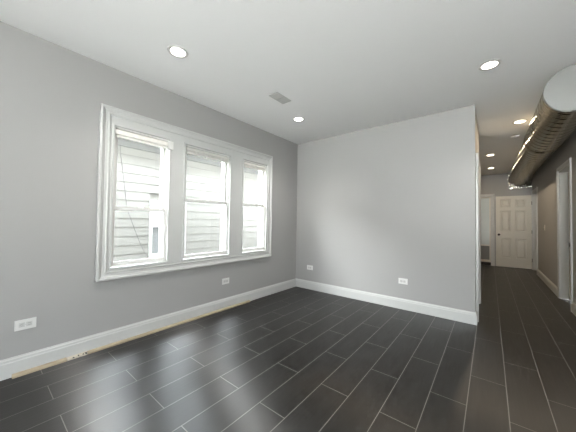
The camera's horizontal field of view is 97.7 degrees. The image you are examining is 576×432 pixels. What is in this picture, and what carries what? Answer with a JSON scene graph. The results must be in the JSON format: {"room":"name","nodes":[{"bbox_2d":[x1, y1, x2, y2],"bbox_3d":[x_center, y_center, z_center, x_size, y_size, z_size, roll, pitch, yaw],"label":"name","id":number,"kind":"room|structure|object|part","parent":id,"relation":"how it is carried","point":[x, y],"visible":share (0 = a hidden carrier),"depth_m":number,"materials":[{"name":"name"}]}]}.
{"room":"empty living room","nodes":[
{"label":"empty living room","id":0,"kind":"room"},
{"bbox_2d":[0,21,297,359],"bbox_3d":[-1.880,-0.103,2.222,0.130,2.625,6.640,0,-2,39],"label":"wall","id":1,"kind":"structure","parent":0,"point":[51,94],"depth_m":2.16,"materials":[{"name":"grey paint"}]},
{"bbox_2d":[14,317,36,331],"bbox_3d":[-2.018,0.832,1.935,0.009,0.078,0.118,0,-2,39],"label":"wall outlet","id":2,"kind":"object","parent":1,"relation":"attached to","point":[28,323],"visible":1,"depth_m":1.93,"materials":[{"name":"white plastic"}]},
{"bbox_2d":[111,126,168,266],"bbox_3d":[-1.565,-0.182,2.639,0.160,1.420,0.600,0,-2,39],"label":"window","id":3,"kind":"structure","parent":1,"relation":"in","point":[162,210],"depth_m":2.75,"materials":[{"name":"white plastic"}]},
{"bbox_3d":[-1.525,0.196,2.594,0.028,0.558,0.495,0,-2,39],"label":"sash","id":4,"kind":"part","parent":3,"relation":"part of","materials":[{"name":"glass"}]},
{"bbox_3d":[-1.540,-0.444,2.627,0.026,0.790,0.495,0,-2,39],"label":"sash","id":5,"kind":"part","parent":3,"relation":"part of","materials":[{"name":"clear glass"}]},
{"bbox_2d":[115,129,173,149],"bbox_3d":[-1.480,-0.792,2.619,0.068,0.087,0.556,0,-2,39],"label":"window blind","id":6,"kind":"object","parent":3,"relation":"attached to","point":[120,134],"visible":0.97,"depth_m":2.59,"materials":[{"name":"white plastic"}]},
{"bbox_3d":[-1.503,-0.761,2.608,0.042,0.013,0.486,0,-2,39],"label":"rail","id":7,"kind":"part","parent":6,"relation":"part of","materials":[{"name":"white plastic"}]},
{"bbox_3d":[-1.615,-0.182,2.679,0.032,1.420,0.600,0,-2,39],"label":"frame","id":8,"kind":"part","parent":3,"relation":"part of","materials":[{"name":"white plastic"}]},
{"bbox_2d":[0,278,295,380],"bbox_3d":[-1.822,1.138,2.173,0.016,0.143,6.300,0,-2,39],"label":"baseboard","id":9,"kind":"structure","parent":1,"relation":"attached to","point":[19,363],"depth_m":2.41,"materials":[{"name":"white paint"}]},
{"bbox_2d":[95,103,272,281],"bbox_3d":[-0.997,-0.187,3.190,0.036,1.629,2.325,0,-2,39],"label":"trim","id":10,"kind":"structure","parent":1,"relation":"attached to","point":[110,116],"depth_m":2.83,"materials":[{"name":"white paint"}]},
{"bbox_2d":[183,145,228,258],"bbox_3d":[-1.078,-0.162,3.245,0.160,1.420,0.725,0,-2,39],"label":"window","id":11,"kind":"structure","parent":1,"relation":"in","point":[224,202],"depth_m":3.44,"materials":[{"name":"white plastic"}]},
{"bbox_3d":[-1.037,0.148,3.201,0.028,0.694,0.620,0,-2,39],"label":"sash","id":12,"kind":"part","parent":11,"relation":"part of","materials":[{"name":"clear glass"}]},
{"bbox_3d":[-1.053,-0.492,3.235,0.026,0.656,0.620,0,-2,39],"label":"sash","id":13,"kind":"part","parent":11,"relation":"part of","materials":[{"name":"clear glass"}]},
{"bbox_2d":[186,147,228,162],"bbox_3d":[-1.013,-0.759,3.212,0.055,0.090,0.617,0,-2,39],"label":"window blind","id":14,"kind":"object","parent":11,"relation":"attached to","point":[190,151],"visible":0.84,"depth_m":3.17,"materials":[{"name":"white plastic"}]},
{"bbox_3d":[-1.018,-0.741,3.215,0.038,0.013,0.611,0,-2,39],"label":"rail","id":15,"kind":"part","parent":14,"relation":"part of","materials":[{"name":"white plastic"}]},
{"bbox_3d":[-1.128,-0.162,3.285,0.032,1.420,0.725,0,-2,39],"label":"frame","id":16,"kind":"part","parent":11,"relation":"part of","materials":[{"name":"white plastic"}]},
{"bbox_2d":[222,278,228,284],"bbox_3d":[-0.842,0.880,3.399,0.009,0.078,0.118,0,-2,39],"label":"wall outlet","id":17,"kind":"object","parent":1,"relation":"attached to","point":[225,280],"visible":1,"depth_m":3.40,"materials":[{"name":"white plastic"}]},
{"bbox_2d":[243,160,265,251],"bbox_3d":[-0.572,-0.141,3.875,0.160,1.420,0.557,0,-2,39],"label":"window","id":18,"kind":"structure","parent":1,"relation":"in","point":[261,175],"depth_m":4.02,"materials":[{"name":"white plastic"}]},
{"bbox_3d":[-0.546,-0.474,3.865,0.026,0.650,0.452,0,-2,39],"label":"sash","id":19,"kind":"part","parent":18,"relation":"part of","materials":[{"name":"clear glass"}]},
{"bbox_3d":[-0.531,0.167,3.832,0.028,0.698,0.452,0,-2,39],"label":"sash","id":20,"kind":"part","parent":18,"relation":"part of","materials":[{"name":"clear glass"}]},
{"bbox_2d":[244,162,265,171],"bbox_3d":[-0.508,-0.749,3.844,0.050,0.070,0.449,0,-2,39],"label":"window blind","id":21,"kind":"object","parent":18,"relation":"attached to","point":[246,165],"visible":0.85,"depth_m":3.82,"materials":[{"name":"white plastic"}]},
{"bbox_3d":[-0.512,-0.720,3.846,0.038,0.013,0.443,0,-2,39],"label":"rail","id":22,"kind":"part","parent":21,"relation":"part of","materials":[{"name":"white plastic"}]},
{"bbox_3d":[-0.622,-0.141,3.915,0.032,1.420,0.557,0,-2,39],"label":"frame","id":23,"kind":"part","parent":18,"relation":"part of","materials":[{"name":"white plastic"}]},
{"bbox_2d":[0,264,575,431],"bbox_3d":[1.341,1.325,3.180,3.945,0.100,12.240,0,-2,39],"label":"floor","id":24,"kind":"structure","parent":0,"point":[295,359],"depth_m":1.96,"materials":[{"name":"grey tile"}]},
{"bbox_2d":[12,357,66,378],"bbox_3d":[-1.944,1.192,1.979,0.030,0.024,0.308,0,-2,39],"label":"wood strip","id":25,"kind":"object","parent":24,"relation":"on","point":[34,369],"visible":1,"depth_m":1.96,"materials":[{"name":"brown wood"}]},
{"bbox_2d":[67,351,86,360],"bbox_3d":[-1.804,1.198,2.155,0.030,0.022,0.133,0,-2,39],"label":"wood strip","id":26,"kind":"object","parent":24,"relation":"on","point":[85,352],"visible":1,"depth_m":2.15,"materials":[{"name":"paint"}]},
{"bbox_2d":[87,300,249,353],"bbox_3d":[-1.162,1.225,2.954,0.029,0.022,1.911,0,-2,39],"label":"wood strip","id":27,"kind":"object","parent":24,"relation":"on","point":[247,301],"visible":1,"depth_m":2.67,"materials":[{"name":"brown wood"}]},
{"bbox_2d":[0,0,575,174],"bbox_3d":[1.379,-1.409,3.240,3.945,0.120,12.240,0,-2,39],"label":"ceiling","id":28,"kind":"structure","parent":0,"point":[343,66],"depth_m":2.14,"materials":[{"name":"white paint"}]},
{"bbox_2d":[167,45,188,58],"bbox_3d":[-0.941,-1.400,2.152,0.168,0.009,0.168,0,-2,39],"label":"recessed light","id":29,"kind":"object","parent":28,"relation":"in","point":[177,51],"visible":1,"depth_m":2.14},
{"bbox_2d":[269,92,290,103],"bbox_3d":[-0.089,-1.373,2.936,0.133,0.006,0.250,0,-2,39],"label":"ceiling vent","id":30,"kind":"object","parent":28,"relation":"in","point":[277,96],"visible":1,"depth_m":2.93,"materials":[{"name":"grey metal"}]},
{"bbox_2d":[293,117,304,121],"bbox_3d":[0.150,-1.355,3.532,0.168,0.009,0.168,0,-2,39],"label":"recessed light","id":31,"kind":"object","parent":28,"relation":"in","point":[297,119],"visible":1,"depth_m":3.53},
{"bbox_2d":[478,59,501,70],"bbox_3d":[1.819,-1.359,2.271,0.168,0.009,0.168,0,-2,39],"label":"recessed light","id":32,"kind":"object","parent":28,"relation":"in","point":[488,65],"visible":1,"depth_m":2.26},
{"bbox_2d":[512,119,527,123],"bbox_3d":[3.236,-1.313,3.509,0.168,0.009,0.168,0,-2,39],"label":"recessed light","id":33,"kind":"object","parent":28,"relation":"in","point":[521,120],"visible":1,"depth_m":3.50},
{"bbox_2d":[508,64,575,188],"bbox_3d":[4.438,-1.042,4.538,0.484,0.434,6.086,0,-2,39],"label":"air duct","id":34,"kind":"object","parent":28,"relation":"attached to","point":[553,121],"visible":1,"depth_m":2.72,"materials":[{"name":"metal"}]},
{"bbox_2d":[296,105,475,311],"bbox_3d":[1.240,-0.024,3.883,2.654,2.625,0.140,0,-2,39],"label":"wall","id":35,"kind":"structure","parent":0,"point":[378,206],"depth_m":3.57,"materials":[{"name":"grey paint"}]},
{"bbox_2d":[296,278,477,324],"bbox_3d":[1.216,1.216,3.835,2.670,0.143,0.131,0,-2,39],"label":"baseboard","id":36,"kind":"structure","parent":35,"relation":"attached to","point":[454,314],"depth_m":3.51,"materials":[{"name":"white paint"}]},
{"bbox_2d":[398,278,407,284],"bbox_3d":[1.588,0.902,3.477,0.118,0.078,0.009,0,-2,39],"label":"wall outlet","id":37,"kind":"object","parent":35,"relation":"attached to","point":[400,280],"visible":1,"depth_m":3.48,"materials":[{"name":"white plastic"}]},
{"bbox_2d":[475,109,478,152],"bbox_3d":[2.641,-0.010,3.604,0.120,2.626,1.180,0,-2,39],"label":"wall","id":38,"kind":"structure","parent":0,"point":[477,132],"depth_m":3.61,"materials":[{"name":"grey paint"}]},
{"bbox_2d":[476,153,480,321],"bbox_3d":[2.563,0.264,3.484,0.148,2.068,0.946,0,-2,39],"label":"door frame","id":39,"kind":"structure","parent":38,"relation":"in","point":[478,167],"depth_m":3.09,"materials":[{"name":"white paint"}]},
{"bbox_2d":[481,173,531,268],"bbox_3d":[5.892,0.116,7.327,2.035,2.626,0.140,0,-2,39],"label":"wall","id":40,"kind":"structure","parent":0,"point":[497,184],"depth_m":7.18,"materials":[{"name":"grey paint"}]},
{"bbox_2d":[481,194,494,265],"bbox_3d":[5.601,0.397,7.538,0.911,2.063,0.161,0,-2,39],"label":"door","id":41,"kind":"structure","parent":40,"relation":"in","point":[487,200],"depth_m":7.35,"materials":[{"name":"white paint"}]},
{"bbox_3d":[5.617,0.159,7.559,0.675,1.360,0.010,0,-2,39],"label":"pane","id":42,"kind":"part","parent":41,"relation":"part of","materials":[{"name":"glass"}]},
{"bbox_3d":[5.605,1.074,7.539,0.675,0.400,0.010,0,-2,39],"label":"panel","id":43,"kind":"part","parent":41,"relation":"part of","materials":[{"name":"white wood"}]},
{"bbox_2d":[532,130,575,303],"bbox_3d":[2.799,-0.044,1.964,0.140,2.626,12.100,0,-2,39],"label":"wall","id":44,"kind":"structure","parent":0,"point":[544,179],"depth_m":4.64,"materials":[{"name":"grey paint"}]},
{"bbox_2d":[537,269,575,315],"bbox_3d":[2.488,1.187,1.695,0.016,0.143,10.955,0,-2,39],"label":"baseboard","id":45,"kind":"structure","parent":44,"relation":"attached to","point":[551,285],"depth_m":4.58,"materials":[{"name":"white paint"}]},
{"bbox_2d":[556,157,572,311],"bbox_3d":[4.235,0.264,3.771,0.166,2.128,0.886,0,-2,39],"label":"door frame","id":46,"kind":"structure","parent":44,"relation":"in","point":[564,171],"depth_m":4.05,"materials":[{"name":"white paint"}]},
{"bbox_3d":[5.852,0.214,6.689,2.770,2.600,1.300,0,-2,39],"label":"wall","id":47,"kind":"structure","parent":0,"visible":0},
{"bbox_2d":[496,187,537,269],"bbox_3d":[5.985,0.368,6.533,0.897,2.088,0.908,0,-2,39],"label":"door","id":48,"kind":"structure","parent":47,"relation":"in","point":[516,216],"depth_m":6.86,"materials":[{"name":"white paint"}]},
{"bbox_3d":[6.217,0.367,6.346,0.021,2.088,0.906,0,-2,39],"label":"casing","id":49,"kind":"part","parent":48,"relation":"part of","materials":[{"name":"white paint"}]},
{"label":"outside","id":50,"kind":"structure","parent":0,"visible":0},
{"bbox_3d":[-1.085,1.717,4.321,1.270,0.100,34.000,0,-2,39],"label":"ground","id":51,"kind":"structure","parent":50,"visible":0},
{"bbox_2d":[113,138,257,261],"bbox_3d":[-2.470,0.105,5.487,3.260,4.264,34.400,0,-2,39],"label":"window panes","id":52,"kind":"structure","parent":51,"relation":"on","point":[136,233],"depth_m":3.87,"materials":[{"name":"white"}]},
{"bbox_3d":[-1.909,-0.025,4.007,0.020,0.285,0.500,0,-2,39],"label":"pane","id":53,"kind":"part","parent":52,"relation":"part of","materials":[{"name":"glass"}]},
{"bbox_3d":[-1.916,0.375,3.999,0.015,0.405,0.500,0,-2,39],"label":"pane","id":54,"kind":"part","parent":52,"relation":"part of","materials":[{"name":"glass"}]}
]}

